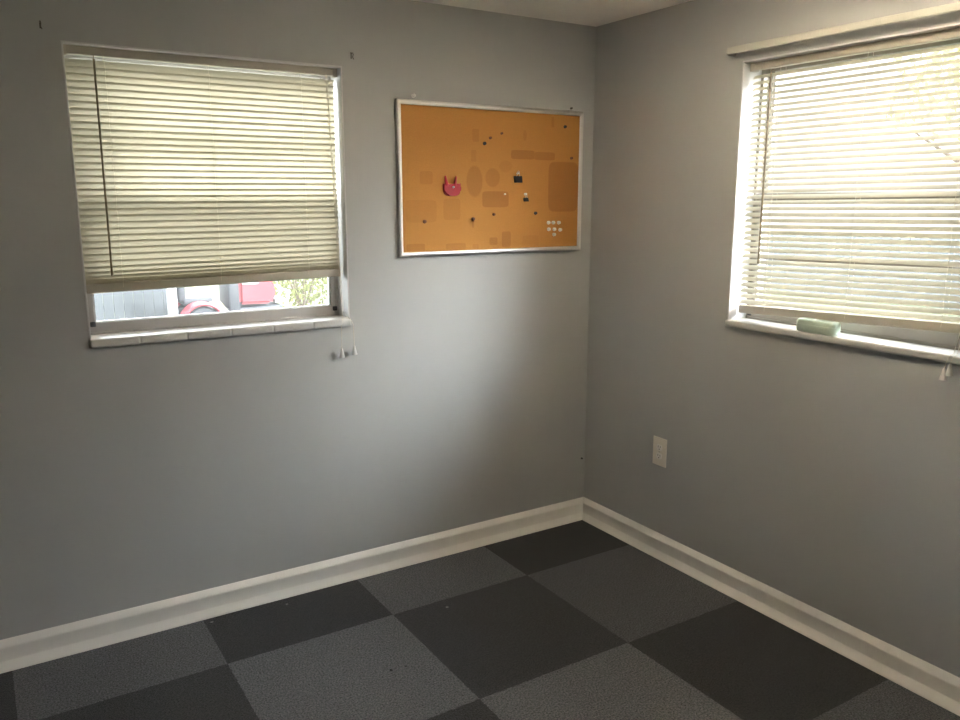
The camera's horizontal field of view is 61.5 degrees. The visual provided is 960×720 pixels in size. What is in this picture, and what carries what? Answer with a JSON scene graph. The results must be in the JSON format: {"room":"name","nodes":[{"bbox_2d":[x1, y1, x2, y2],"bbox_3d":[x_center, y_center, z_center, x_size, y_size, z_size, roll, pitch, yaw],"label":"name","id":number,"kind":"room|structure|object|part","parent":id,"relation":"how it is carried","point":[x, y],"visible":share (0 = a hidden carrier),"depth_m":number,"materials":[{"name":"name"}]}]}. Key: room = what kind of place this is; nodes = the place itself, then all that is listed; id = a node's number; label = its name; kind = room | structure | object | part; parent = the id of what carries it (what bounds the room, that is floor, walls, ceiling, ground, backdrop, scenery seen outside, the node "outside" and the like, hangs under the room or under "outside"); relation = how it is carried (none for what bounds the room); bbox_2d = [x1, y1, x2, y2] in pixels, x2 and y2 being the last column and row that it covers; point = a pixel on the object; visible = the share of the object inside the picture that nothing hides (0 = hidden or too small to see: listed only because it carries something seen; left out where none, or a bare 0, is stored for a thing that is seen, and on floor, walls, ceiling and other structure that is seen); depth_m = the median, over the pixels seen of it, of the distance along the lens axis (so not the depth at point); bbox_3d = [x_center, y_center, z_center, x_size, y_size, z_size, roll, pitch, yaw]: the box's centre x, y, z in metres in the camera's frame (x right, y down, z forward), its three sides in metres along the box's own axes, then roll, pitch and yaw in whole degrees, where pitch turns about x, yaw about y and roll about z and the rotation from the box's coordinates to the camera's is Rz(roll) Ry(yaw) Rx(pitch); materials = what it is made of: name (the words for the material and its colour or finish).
{"room":"empty office room","nodes":[
{"label":"empty office room","id":0,"kind":"room"},
{"bbox_2d":[0,0,595,639],"bbox_3d":[-0.994,-0.190,3.041,3.850,2.335,0.200,-7,13,-31],"label":"wall","id":1,"kind":"structure","parent":0,"point":[131,476],"depth_m":3.11,"materials":[{"name":"paint"}]},
{"bbox_2d":[61,40,350,347],"bbox_3d":[-0.963,-0.587,2.954,0.948,0.988,0.187,-7,13,-31],"label":"window","id":2,"kind":"structure","parent":1,"relation":"in","point":[146,330],"depth_m":3.01,"materials":[{"name":"paint"}]},
{"bbox_3d":[-0.999,-0.832,2.963,0.912,0.482,0.024,-7,13,-31],"label":"sash","id":3,"kind":"part","parent":2,"relation":"part of","materials":[{"name":"metal"}]},
{"bbox_2d":[63,44,356,357],"bbox_3d":[-0.922,-0.515,2.918,0.962,1.104,0.100,-7,13,-31],"label":"mini blind","id":4,"kind":"object","parent":2,"relation":"attached to","point":[186,177],"visible":0.95,"depth_m":2.88,"materials":[{"name":"plastic"}]},
{"bbox_3d":[-1.241,-0.626,2.732,0.004,0.758,0.029,-7,13,-31],"label":"ladder cord","id":5,"kind":"part","parent":4,"relation":"part of","materials":[{"name":"beige fabric"}]},
{"bbox_3d":[-0.949,-0.295,2.984,0.920,0.045,0.020,-7,13,-31],"label":"rail","id":6,"kind":"part","parent":4,"relation":"part of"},
{"bbox_3d":[-0.957,-0.664,2.906,0.004,0.753,0.029,-7,13,-31],"label":"ladder cord","id":7,"kind":"part","parent":4,"relation":"part of","materials":[{"name":"beige fabric"}]},
{"bbox_3d":[-0.673,-0.701,3.081,0.004,0.748,0.029,-7,13,-31],"label":"ladder cord","id":8,"kind":"part","parent":4,"relation":"part of","materials":[{"name":"beige fabric"}]},
{"bbox_3d":[-0.556,-0.561,3.128,0.030,1.044,0.056,-7,13,-31],"label":"lift cord","id":9,"kind":"part","parent":4,"relation":"part of","materials":[{"name":"white fabric"}]},
{"bbox_3d":[-0.540,-0.567,3.140,0.079,1.038,0.015,3,12,16],"label":"lift cord","id":10,"kind":"part","parent":4,"relation":"part of","materials":[{"name":"white fabric"}]},
{"bbox_3d":[-0.984,-0.385,3.029,0.912,0.489,0.024,-7,13,-31],"label":"sash","id":11,"kind":"part","parent":2,"relation":"part of","materials":[{"name":"metal"}]},
{"bbox_3d":[-0.944,-0.111,3.018,0.947,0.031,0.117,-7,13,-31],"label":"sill","id":12,"kind":"part","parent":2,"relation":"part of","materials":[{"name":"tile"}]},
{"bbox_2d":[0,497,582,673],"bbox_3d":[-0.932,0.922,3.163,3.450,0.106,0.032,-7,13,-31],"label":"baseboard","id":13,"kind":"structure","parent":1,"relation":"attached to","point":[33,648],"depth_m":3.21,"materials":[{"name":"paint"}]},
{"bbox_2d":[395,98,583,256],"bbox_3d":[0.068,-0.770,3.470,0.939,0.619,0.018,-7,13,-31],"label":"cork board","id":14,"kind":"object","parent":1,"relation":"attached to","point":[435,140],"visible":1,"depth_m":3.44,"materials":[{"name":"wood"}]},
{"bbox_2d":[443,176,460,195],"bbox_3d":[-0.115,-0.723,3.348,0.081,0.082,0.021,-7,13,-31],"label":"clip","id":15,"kind":"object","parent":14,"relation":"attached to","point":[454,189],"visible":1,"depth_m":3.35,"materials":[{"name":"plastic"}]},
{"bbox_2d":[514,172,522,182],"bbox_3d":[0.168,-0.799,3.517,0.044,0.051,0.013,-7,13,-31],"label":"binder clip","id":16,"kind":"object","parent":14,"relation":"attached to","point":[517,179],"visible":1,"depth_m":3.52,"materials":[{"name":"black metal"}]},
{"bbox_2d":[0,520,959,719],"bbox_3d":[0.160,1.374,1.473,3.850,0.120,4.550,-7,13,-31],"label":"floor","id":17,"kind":"structure","parent":0,"point":[574,620],"depth_m":2.82,"materials":[{"name":"carpet"}]},
{"bbox_2d":[413,0,691,26],"bbox_3d":[0.160,-1.024,0.995,3.850,0.100,4.550,-7,13,-31],"label":"ceiling","id":18,"kind":"structure","parent":0,"point":[595,13],"depth_m":3.26,"materials":[{"name":"paint"}]},
{"bbox_2d":[584,0,959,677],"bbox_3d":[1.707,-0.019,2.182,0.200,2.335,4.150,-7,13,-31],"label":"wall","id":19,"kind":"structure","parent":0,"point":[822,474],"depth_m":3.13,"materials":[{"name":"paint"}]},
{"bbox_2d":[652,436,666,467],"bbox_3d":[0.792,0.404,3.558,0.007,0.128,0.082,-7,13,-31],"label":"wall outlet","id":20,"kind":"object","parent":19,"relation":"attached to","point":[659,444],"visible":1,"depth_m":3.55,"materials":[{"name":"beige plastic"}]},
{"bbox_2d":[656,444,661,450],"bbox_3d":[0.790,0.385,3.553,0.002,0.027,0.034,-7,13,-31],"label":"receptacle","id":21,"kind":"object","parent":20,"relation":"attached to","point":[658,446],"depth_m":3.55,"materials":[{"name":"white plastic"}]},
{"bbox_2d":[656,452,661,459],"bbox_3d":[0.790,0.423,3.560,0.002,0.027,0.034,-7,13,-31],"label":"receptacle","id":22,"kind":"object","parent":20,"relation":"attached to","point":[658,454],"depth_m":3.56,"materials":[{"name":"white plastic"}]},
{"bbox_2d":[582,497,959,715],"bbox_3d":[1.608,1.086,2.340,0.032,0.106,4.150,-7,13,-31],"label":"baseboard","id":23,"kind":"structure","parent":19,"relation":"attached to","point":[934,684],"depth_m":3.02,"materials":[{"name":"paint"}]},
{"bbox_2d":[725,23,959,364],"bbox_3d":[1.286,-0.548,2.717,0.187,0.986,0.948,-7,13,-31],"label":"window","id":24,"kind":"structure","parent":19,"relation":"in","point":[928,345],"depth_m":2.94,"materials":[{"name":"paint"}]},
{"bbox_2d":[796,317,840,335],"bbox_3d":[1.187,-0.118,2.833,0.052,0.047,0.158,-7,13,-31],"label":"soap box","id":25,"kind":"object","parent":24,"relation":"on","point":[809,325],"visible":1,"depth_m":2.81,"materials":[{"name":"green plastic"}]},
{"bbox_3d":[1.187,-0.132,2.830,0.052,0.018,0.158,-7,13,-31],"label":"lid","id":26,"kind":"part","parent":25,"relation":"part of","materials":[{"name":"green plastic"}]},
{"bbox_3d":[1.256,-0.073,2.793,0.117,0.025,0.947,-7,13,-31],"label":"sill","id":27,"kind":"part","parent":24,"relation":"part of","materials":[{"name":"wood"}]},
{"bbox_2d":[738,27,959,380],"bbox_3d":[1.232,-0.514,2.688,0.102,1.031,0.933,-7,13,-31],"label":"mini blind","id":28,"kind":"object","parent":24,"relation":"attached to","point":[954,33],"visible":1,"depth_m":2.69,"materials":[{"name":"plastic"}]},
{"bbox_3d":[1.086,-0.618,2.972,0.029,0.882,0.004,-7,13,-31],"label":"ladder cord","id":29,"kind":"part","parent":28,"relation":"part of","materials":[{"name":"beige fabric"}]},
{"bbox_3d":[1.261,-0.144,2.780,0.020,0.068,0.913,-7,13,-31],"label":"rail","id":30,"kind":"part","parent":28,"relation":"part of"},
{"bbox_3d":[1.264,-0.570,2.692,0.029,0.869,0.004,-7,13,-31],"label":"ladder cord","id":31,"kind":"part","parent":28,"relation":"part of","materials":[{"name":"beige fabric"}]},
{"bbox_3d":[1.437,-0.522,2.419,0.029,0.856,0.004,-7,13,-31],"label":"ladder cord","id":32,"kind":"part","parent":28,"relation":"part of","materials":[{"name":"beige fabric"}]},
{"bbox_3d":[1.436,-0.448,2.345,0.058,0.968,0.036,-7,13,-31],"label":"lift cord","id":33,"kind":"part","parent":28,"relation":"part of","materials":[{"name":"white fabric"}]},
{"bbox_3d":[1.320,-0.333,2.782,0.024,0.478,0.912,-7,13,-31],"label":"sash","id":34,"kind":"part","parent":24,"relation":"part of","materials":[{"name":"brown metal"}]},
{"bbox_3d":[1.343,-0.781,2.707,0.024,0.498,0.912,-7,13,-31],"label":"sash","id":35,"kind":"part","parent":24,"relation":"part of","materials":[{"name":"brown metal"}]},
{"bbox_2d":[727,2,959,57],"bbox_3d":[1.204,-1.053,2.552,0.052,0.038,1.057,-7,13,-31],"label":"curtain rod","id":36,"kind":"object","parent":19,"relation":"attached to","point":[953,7],"visible":1,"depth_m":2.56,"materials":[{"name":"metal"}]},
{"label":"outside","id":37,"kind":"structure","parent":0,"visible":0},
{"bbox_2d":[102,278,959,322],"bbox_3d":[0.782,-0.431,13.027,70.000,0.200,75.000,-7,13,-31],"label":"ground","id":38,"kind":"structure","parent":37,"point":[212,291],"depth_m":16.59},
{"bbox_2d":[94,289,167,320],"bbox_3d":[-6.839,-1.201,11.370,4.714,1.960,0.065,-7,13,-31],"label":"fence","id":39,"kind":"object","parent":38,"relation":"on","point":[104,306],"visible":0.02,"depth_m":12.36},
{"bbox_2d":[166,288,177,315],"bbox_3d":[-4.470,-0.974,11.688,0.155,1.390,0.155,-7,13,-31],"label":"post","id":40,"kind":"object","parent":38,"relation":"on","point":[171,293],"visible":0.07,"depth_m":11.66,"materials":[{"name":"white"}]},
{"bbox_2d":[176,281,289,314],"bbox_3d":[-3.788,-0.971,12.319,1.717,1.136,1.030,-7,13,-31],"label":"riding mower","id":41,"kind":"object","parent":38,"relation":"on","point":[255,295],"visible":0.39,"depth_m":12.12,"materials":[{"name":"red metal"}]},
{"bbox_3d":[-4.283,-1.064,11.985,0.480,0.450,0.450,-7,13,-31],"label":"seat","id":42,"kind":"part","parent":41,"relation":"part of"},
{"bbox_3d":[-3.773,-0.693,11.825,0.360,0.345,0.080,-7,13,-31],"label":"panel","id":43,"kind":"part","parent":41,"relation":"part of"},
{"bbox_2d":[238,281,274,303],"bbox_3d":[-3.519,-1.138,12.452,0.556,0.491,0.640,-7,13,-31],"label":"hood","id":44,"kind":"object","parent":41,"relation":"attached to","point":[255,292],"depth_m":12.20,"materials":[{"name":"red metal"}]},
{"bbox_2d":[272,277,327,306],"bbox_3d":[-3.120,-1.543,14.041,1.517,1.600,1.522,-7,13,-31],"label":"shrub","id":45,"kind":"object","parent":38,"relation":"on","point":[295,290],"visible":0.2,"depth_m":13.97,"materials":[{"name":"green plant"}]},
{"bbox_2d":[764,235,959,309],"bbox_3d":[8.869,-1.601,15.061,0.070,1.300,22.190,-7,13,-31],"label":"fence","id":46,"kind":"object","parent":38,"relation":"on","point":[767,235],"visible":0.04,"depth_m":16.55,"materials":[{"name":"white"}]},
{"bbox_2d":[885,48,959,162],"bbox_3d":[7.256,-2.791,10.759,3.405,5.326,3.353,-3,12,-17],"label":"tree","id":47,"kind":"object","parent":38,"relation":"on","point":[957,49],"visible":0.3,"depth_m":10.90,"materials":[{"name":"green plant"}]}
]}

